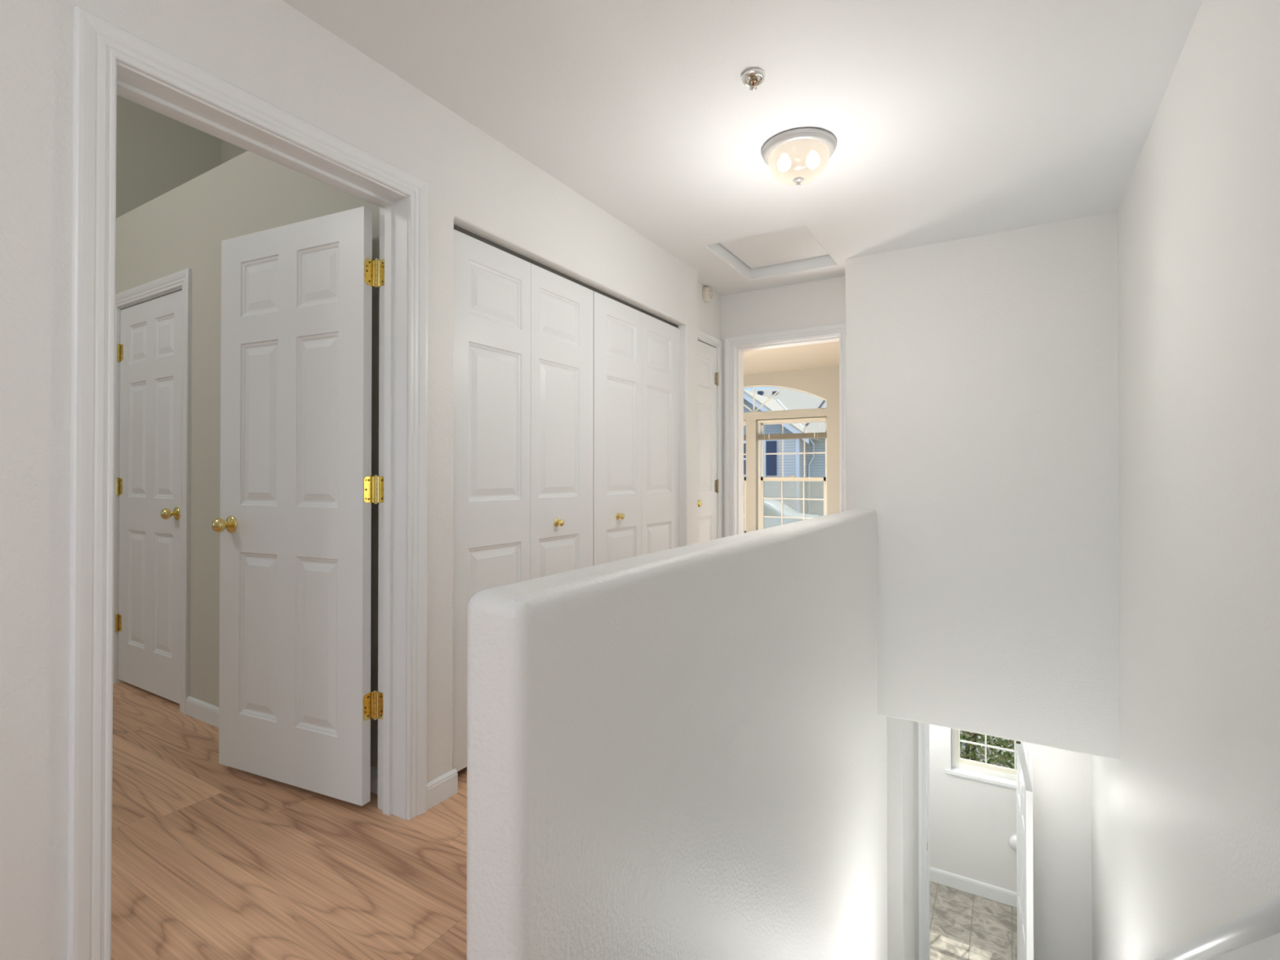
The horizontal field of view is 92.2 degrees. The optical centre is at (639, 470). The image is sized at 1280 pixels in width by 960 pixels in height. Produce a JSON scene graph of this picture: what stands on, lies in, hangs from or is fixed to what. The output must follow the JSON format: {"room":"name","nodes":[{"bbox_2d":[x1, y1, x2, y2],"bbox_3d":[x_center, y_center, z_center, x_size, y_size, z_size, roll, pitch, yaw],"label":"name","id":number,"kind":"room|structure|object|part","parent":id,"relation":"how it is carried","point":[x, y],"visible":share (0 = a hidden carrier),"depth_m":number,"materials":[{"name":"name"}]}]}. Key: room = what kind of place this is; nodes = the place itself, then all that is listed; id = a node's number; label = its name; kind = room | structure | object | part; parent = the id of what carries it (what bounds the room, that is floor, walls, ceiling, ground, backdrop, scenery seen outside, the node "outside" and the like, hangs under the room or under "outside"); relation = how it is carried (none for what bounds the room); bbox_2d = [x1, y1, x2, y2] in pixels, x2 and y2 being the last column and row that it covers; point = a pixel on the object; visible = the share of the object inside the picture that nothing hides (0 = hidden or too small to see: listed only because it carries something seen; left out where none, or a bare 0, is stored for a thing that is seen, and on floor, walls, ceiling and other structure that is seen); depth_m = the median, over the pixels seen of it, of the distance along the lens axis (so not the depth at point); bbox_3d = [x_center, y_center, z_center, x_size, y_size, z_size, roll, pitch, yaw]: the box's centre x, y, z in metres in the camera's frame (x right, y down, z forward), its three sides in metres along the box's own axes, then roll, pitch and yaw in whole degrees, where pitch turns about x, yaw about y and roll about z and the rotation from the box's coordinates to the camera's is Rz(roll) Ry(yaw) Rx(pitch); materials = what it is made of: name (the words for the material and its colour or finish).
{"room":"upstairs hallway","nodes":[
{"label":"upstairs hallway","id":0,"kind":"room"},
{"bbox_2d":[115,94,221,217],"bbox_3d":[-4.015,-0.844,3.342,0.120,4.200,7.020,0,0,31],"label":"wall","id":1,"kind":"structure","parent":0,"point":[157,153],"depth_m":4.28,"materials":[{"name":"beige paint"}]},
{"bbox_2d":[221,139,248,164],"bbox_3d":[-1.783,-2.140,3.877,3.365,1.600,0.100,0,0,31],"label":"wall","id":2,"kind":"structure","parent":0,"point":[229,151],"depth_m":4.59,"materials":[{"name":"beige paint"}]},
{"bbox_2d":[115,151,379,768],"bbox_3d":[-2.236,-0.069,3.060,3.315,2.646,0.120,0,0,31],"label":"wall","id":3,"kind":"structure","parent":0,"point":[184,227],"depth_m":2.84,"materials":[{"name":"beige paint"}]},
{"bbox_2d":[115,290,182,703],"bbox_3d":[-2.548,0.128,3.164,0.781,2.011,0.102,0,0,31],"label":"door","id":4,"kind":"structure","parent":3,"relation":"in","point":[149,348],"depth_m":3.16,"materials":[{"name":"white paint"}]},
{"bbox_3d":[-2.284,0.209,2.977,0.055,0.055,0.054,0,0,31],"label":"knob","id":5,"kind":"part","parent":4,"relation":"part of","materials":[{"name":"gold metal"}]},
{"bbox_2d":[112,267,191,714],"bbox_3d":[-2.498,0.098,3.206,0.895,2.116,0.138,0,0,31],"label":"door frame","id":6,"kind":"structure","parent":3,"relation":"attached to","point":[181,280],"depth_m":2.95,"materials":[{"name":"white paint"}]},
{"bbox_2d":[186,696,377,794],"bbox_3d":[-1.501,1.109,2.532,1.501,0.083,0.013,0,0,31],"label":"baseboard","id":7,"kind":"structure","parent":3,"relation":"attached to","point":[199,709],"depth_m":2.81,"materials":[{"name":"white paint"}]},
{"bbox_2d":[111,681,466,959],"bbox_3d":[-0.731,1.237,3.336,5.900,0.160,10.420,0,0,31],"label":"floor","id":8,"kind":"structure","parent":0,"point":[211,860],"depth_m":1.79,"materials":[{"name":"brown wood"}]},
{"bbox_2d":[0,0,697,959],"bbox_3d":[-1.275,-0.773,1.330,0.140,4.370,6.155,0,0,31],"label":"wall","id":9,"kind":"structure","parent":0,"point":[269,50],"depth_m":1.31,"materials":[{"name":"white paint"}]},
{"bbox_2d":[67,5,428,959],"bbox_3d":[-1.029,0.082,1.733,0.176,2.126,0.920,0,0,31],"label":"door frame","id":10,"kind":"structure","parent":9,"relation":"attached to","point":[110,60],"depth_m":1.46,"materials":[{"name":"white paint"}]},
{"bbox_2d":[211,206,384,805],"bbox_3d":[-1.252,0.117,2.200,0.807,2.011,0.168,0,0,28],"label":"door","id":11,"kind":"structure","parent":9,"relation":"in","point":[297,704],"depth_m":2.20,"materials":[{"name":"white paint"}]},
{"bbox_3d":[-1.568,0.204,2.304,0.055,0.055,0.055,0,0,31],"label":"knob","id":12,"kind":"part","parent":11,"relation":"part of","materials":[{"name":"gold metal"}]},
{"bbox_2d":[426,768,457,809],"bbox_3d":[-0.691,1.106,2.139,0.013,0.083,0.137,0,0,31],"label":"baseboard","id":13,"kind":"structure","parent":9,"relation":"attached to","point":[445,786],"depth_m":2.14,"materials":[{"name":"white paint"}]},
{"bbox_2d":[453,224,678,328],"bbox_3d":[-0.250,-0.898,3.039,0.030,0.016,1.840,0,0,31],"label":"track","id":14,"kind":"object","parent":9,"relation":"attached to","point":[456,228],"visible":0.43,"depth_m":2.77,"materials":[{"name":"grey metal"}]},
{"bbox_2d":[452,229,593,771],"bbox_3d":[-0.464,0.113,2.623,0.073,2.000,0.920,0,0,31],"label":"door","id":15,"kind":"structure","parent":14,"relation":"hanging from","point":[523,331],"depth_m":2.54,"materials":[{"name":"white paint"}]},
{"bbox_3d":[-0.356,0.234,2.762,0.031,0.032,0.032,0,0,31],"label":"knob","id":16,"kind":"part","parent":15,"relation":"part of","materials":[{"name":"gold metal"}]},
{"bbox_2d":[593,291,679,565],"bbox_3d":[0.012,0.119,3.415,0.073,2.000,0.920,0,0,31],"label":"door","id":17,"kind":"structure","parent":14,"relation":"hanging from","point":[637,353],"depth_m":3.36,"materials":[{"name":"white paint"}]},
{"bbox_3d":[-0.096,0.238,3.195,0.031,0.032,0.032,0,0,31],"label":"knob","id":18,"kind":"part","parent":17,"relation":"part of","materials":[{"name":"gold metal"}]},
{"bbox_2d":[466,507,887,959],"bbox_3d":[0.630,2.062,2.462,0.132,3.696,3.420,0,0,31],"label":"wall","id":19,"kind":"structure","parent":0,"point":[680,753],"depth_m":1.49,"materials":[{"name":"white paint"}]},
{"bbox_2d":[697,282,720,339],"bbox_3d":[0.386,-0.086,4.272,0.140,2.700,0.880,0,0,31],"label":"wall","id":20,"kind":"structure","parent":0,"point":[708,313],"depth_m":4.32,"materials":[{"name":"white paint"}]},
{"bbox_2d":[702,286,712,302],"bbox_3d":[0.469,-1.215,4.241,0.042,0.106,0.106,0,0,31],"label":"smoke detector","id":21,"kind":"object","parent":20,"relation":"attached to","point":[707,293],"visible":1,"depth_m":4.21,"materials":[{"name":"beige plastic"}]},
{"bbox_2d":[697,340,719,542],"bbox_3d":[0.467,0.128,4.248,0.095,2.011,0.460,0,0,31],"label":"door","id":22,"kind":"structure","parent":20,"relation":"in","point":[708,375],"depth_m":4.29,"materials":[{"name":"white paint"}]},
{"bbox_3d":[0.384,0.217,4.064,0.048,0.050,0.050,0,0,31],"label":"knob","id":23,"kind":"part","parent":22,"relation":"part of","materials":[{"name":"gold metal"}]},
{"bbox_2d":[282,0,1202,374],"bbox_3d":[-0.492,-1.361,3.200,5.370,0.167,10.400,0,0,31],"label":"ceiling","id":24,"kind":"structure","parent":0,"point":[948,120],"depth_m":2.15,"materials":[{"name":"white paint"}]},
{"bbox_2d":[741,67,765,90],"bbox_3d":[0.369,-1.262,2.005,0.077,0.048,0.077,0,0,31],"label":"sprinkler","id":25,"kind":"object","parent":24,"relation":"attached to","point":[753,77],"visible":1,"depth_m":2.00,"materials":[{"name":"silver metal"}]},
{"bbox_2d":[719,225,828,268],"bbox_3d":[0.799,-1.355,3.659,0.548,0.020,0.698,0,0,31],"label":"attic hatch","id":26,"kind":"object","parent":24,"relation":"attached to","point":[795,243],"visible":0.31,"depth_m":3.70,"materials":[{"name":"white paint"}]},
{"bbox_2d":[761,128,836,186],"bbox_3d":[0.629,-1.204,2.443,0.288,0.155,0.288,0,0,31],"label":"ceiling light","id":27,"kind":"object","parent":24,"relation":"attached to","point":[795,157],"visible":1,"depth_m":2.36,"materials":[{"name":"white glass"}]},
{"bbox_3d":[0.629,-1.204,2.443,0.238,0.098,0.238,0,0,31],"label":"lamp shade","id":28,"kind":"part","parent":27,"relation":"part of","materials":[{"name":"white glass"}]},
{"bbox_2d":[720,275,844,537],"bbox_3d":[1.029,-0.086,4.283,1.250,2.700,0.140,0,0,31],"label":"wall","id":29,"kind":"structure","parent":0,"point":[820,302],"depth_m":4.25,"materials":[{"name":"white paint"}]},
{"bbox_2d":[697,322,845,538],"bbox_3d":[0.830,0.100,4.117,1.059,2.126,0.723,0,0,31],"label":"door frame","id":30,"kind":"structure","parent":29,"relation":"attached to","point":[735,347],"depth_m":4.42,"materials":[{"name":"white paint"}]},
{"bbox_2d":[743,365,839,532],"bbox_3d":[1.632,-0.060,7.858,4.100,2.700,0.150,0,0,31],"label":"wall","id":31,"kind":"structure","parent":0,"point":[823,382],"depth_m":7.54,"materials":[{"name":"beige paint"}]},
{"bbox_2d":[743,420,746,533],"bbox_3d":[1.040,0.102,8.253,0.894,1.502,0.082,0,0,31],"label":"window","id":32,"kind":"structure","parent":31,"relation":"in","point":[744,424],"depth_m":8.03,"materials":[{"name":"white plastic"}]},
{"bbox_2d":[743,420,746,440],"bbox_3d":[1.006,-0.519,8.202,0.888,0.259,0.032,0,0,31],"label":"blind","id":33,"kind":"object","parent":32,"relation":"attached to","point":[744,422],"visible":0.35,"depth_m":7.97,"materials":[{"name":"beige plastic"}]},
{"bbox_3d":[1.038,0.453,8.247,0.830,0.730,0.026,0,0,31],"label":"sash","id":34,"kind":"part","parent":32,"relation":"part of","materials":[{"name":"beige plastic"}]},
{"bbox_2d":[743,385,826,413],"bbox_3d":[1.480,-0.920,7.997,1.920,0.362,0.060,0,0,31],"label":"window","id":35,"kind":"structure","parent":31,"relation":"in","point":[754,411],"depth_m":7.86,"materials":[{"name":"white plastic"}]},
{"bbox_2d":[743,387,826,529],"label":"window","id":36,"kind":"structure","parent":31,"relation":"in","point":[761,479],"depth_m":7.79,"materials":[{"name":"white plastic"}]},
{"bbox_2d":[757,391,764,395],"bbox_3d":[6.376,-4.077,32.545,0.240,0.220,0.300,0,0,31],"label":"roof vent","id":37,"kind":"object","parent":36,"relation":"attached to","point":[761,393],"depth_m":32.42,"materials":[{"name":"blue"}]},
{"bbox_2d":[766,440,776,475],"bbox_3d":[5.739,-0.539,26.851,0.430,1.500,0.070,0,0,31],"label":"shutter","id":38,"kind":"object","parent":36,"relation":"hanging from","point":[771,445],"depth_m":26.82,"materials":[{"name":"blue wood"}]},
{"bbox_2d":[756,416,826,439],"bbox_3d":[1.885,-0.523,7.673,0.888,0.259,0.032,0,0,31],"label":"blind","id":39,"kind":"object","parent":36,"relation":"attached to","point":[805,435],"visible":1,"depth_m":7.65,"materials":[{"name":"beige plastic"}]},
{"bbox_3d":[1.886,-0.399,7.673,0.870,0.011,0.024,0,0,31],"label":"rail","id":40,"kind":"part","parent":39,"relation":"part of","materials":[{"name":"beige"}]},
{"bbox_3d":[1.917,0.449,7.718,0.830,0.730,0.026,0,0,31],"label":"sash","id":41,"kind":"part","parent":36,"relation":"part of","materials":[{"name":"beige plastic"}]},
{"bbox_3d":[1.932,-0.244,7.749,0.830,0.757,0.020,0,0,31],"label":"sash","id":42,"kind":"part","parent":36,"relation":"part of","materials":[{"name":"glass"}]},
{"bbox_2d":[886,715,915,959],"bbox_3d":[0.832,2.640,5.081,2.569,2.540,0.600,0,0,31],"label":"wall","id":43,"kind":"structure","parent":0,"point":[900,732],"depth_m":4.20,"materials":[{"name":"white paint"}]},
{"bbox_2d":[917,722,1033,959],"bbox_3d":[2.443,2.830,4.509,0.736,2.152,0.118,0,0,31],"label":"door frame","id":44,"kind":"structure","parent":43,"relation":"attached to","point":[923,788],"depth_m":4.64,"materials":[{"name":"white paint"}]},
{"bbox_2d":[928,724,1017,892],"bbox_3d":[2.276,2.659,6.290,3.800,2.560,0.160,0,0,31],"label":"wall","id":45,"kind":"structure","parent":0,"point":[973,822],"depth_m":5.72,"materials":[{"name":"white paint"}]},
{"bbox_2d":[929,866,1017,907],"bbox_3d":[2.210,3.854,6.220,3.550,0.129,0.013,0,0,31],"label":"baseboard","id":46,"kind":"structure","parent":45,"relation":"attached to","point":[971,886],"depth_m":5.69,"materials":[{"name":"white paint"}]},
{"bbox_2d":[945,728,1016,789],"bbox_3d":[3.285,2.291,5.671,0.840,1.130,0.165,0,0,31],"label":"window","id":47,"kind":"structure","parent":45,"relation":"attached to","point":[962,767],"depth_m":5.75,"materials":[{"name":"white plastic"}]},
{"bbox_3d":[3.273,2.840,5.646,0.840,0.032,0.117,0,0,31],"label":"sill","id":48,"kind":"part","parent":47,"relation":"part of","materials":[{"name":"white paint"}]},
{"bbox_3d":[3.315,2.277,5.720,0.650,1.005,0.030,0,0,31],"label":"sash","id":49,"kind":"part","parent":47,"relation":"part of","materials":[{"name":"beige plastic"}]},
{"bbox_2d":[1008,835,1017,851],"bbox_3d":[3.376,3.338,5.498,0.136,0.136,0.054,0,0,31],"label":"wall fitting","id":50,"kind":"object","parent":45,"relation":"attached to","point":[1013,839],"visible":0.39,"depth_m":5.50,"materials":[{"name":"white plastic"}]},
{"bbox_2d":[929,880,1017,959],"bbox_3d":[1.471,3.958,4.921,3.820,0.100,3.400,0,0,31],"label":"floor","id":51,"kind":"structure","parent":0,"point":[964,926],"depth_m":5.28,"materials":[{"name":"tile"}]},
{"bbox_2d":[844,211,1119,759],"bbox_3d":[1.975,-0.007,3.527,1.450,2.870,0.460,0,0,31],"label":"wall","id":52,"kind":"structure","parent":0,"point":[982,385],"depth_m":3.30,"materials":[{"name":"white paint"}]},
{"bbox_2d":[914,721,1092,959],"bbox_3d":[1.479,2.650,5.100,3.660,2.560,0.100,0,0,31],"label":"wall","id":53,"kind":"structure","parent":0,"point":[1061,778],"depth_m":4.21,"materials":[{"name":"white paint"}]},
{"bbox_2d":[1016,743,1033,959],"bbox_3d":[2.490,2.902,3.986,0.035,1.975,0.730,0,0,28],"label":"door","id":54,"kind":"structure","parent":53,"relation":"in","point":[1024,788],"depth_m":3.81,"materials":[{"name":"white paint"}]},
{"bbox_2d":[1090,0,1279,959],"bbox_3d":[1.458,1.222,1.390,0.143,5.360,9.300,0,0,31],"label":"wall","id":55,"kind":"structure","parent":0,"point":[1185,825],"depth_m":1.73,"materials":[{"name":"white paint"}]},
{"bbox_2d":[1154,895,1279,959],"bbox_3d":[1.564,1.445,1.791,0.087,2.743,3.500,0,0,31],"label":"handrail","id":56,"kind":"object","parent":55,"relation":"attached to","point":[1263,922],"visible":1,"depth_m":1.22,"materials":[{"name":"white paint"}]},
{"label":"outside","id":57,"kind":"structure","parent":0,"visible":0},
{"bbox_2d":[960,729,1016,768],"bbox_3d":[32.901,3.614,54.695,120.000,1.750,112.300,0,0,31],"label":"ground","id":58,"kind":"structure","parent":57,"point":[962,744],"depth_m":9.10,"materials":[{"name":"green plant"}]},
{"bbox_2d":[743,496,820,530],"bbox_3d":[4.268,1.698,21.108,4.350,1.580,1.760,0,0,31],"label":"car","id":59,"kind":"object","parent":58,"relation":"on","point":[772,507],"visible":0.05,"depth_m":20.23,"materials":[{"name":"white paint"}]},
{"bbox_2d":[960,730,1020,768],"bbox_3d":[5.031,2.542,8.154,2.682,3.282,1.484,0,0,31],"label":"shrub","id":60,"kind":"object","parent":58,"relation":"on","point":[1002,758],"visible":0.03,"depth_m":8.15,"materials":[{"name":"green plant"}]},
{"bbox_3d":[5.043,2.623,8.296,2.136,3.046,0.108,0,0,31],"label":"stem","id":61,"kind":"part","parent":60,"relation":"part of","materials":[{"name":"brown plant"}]}
]}

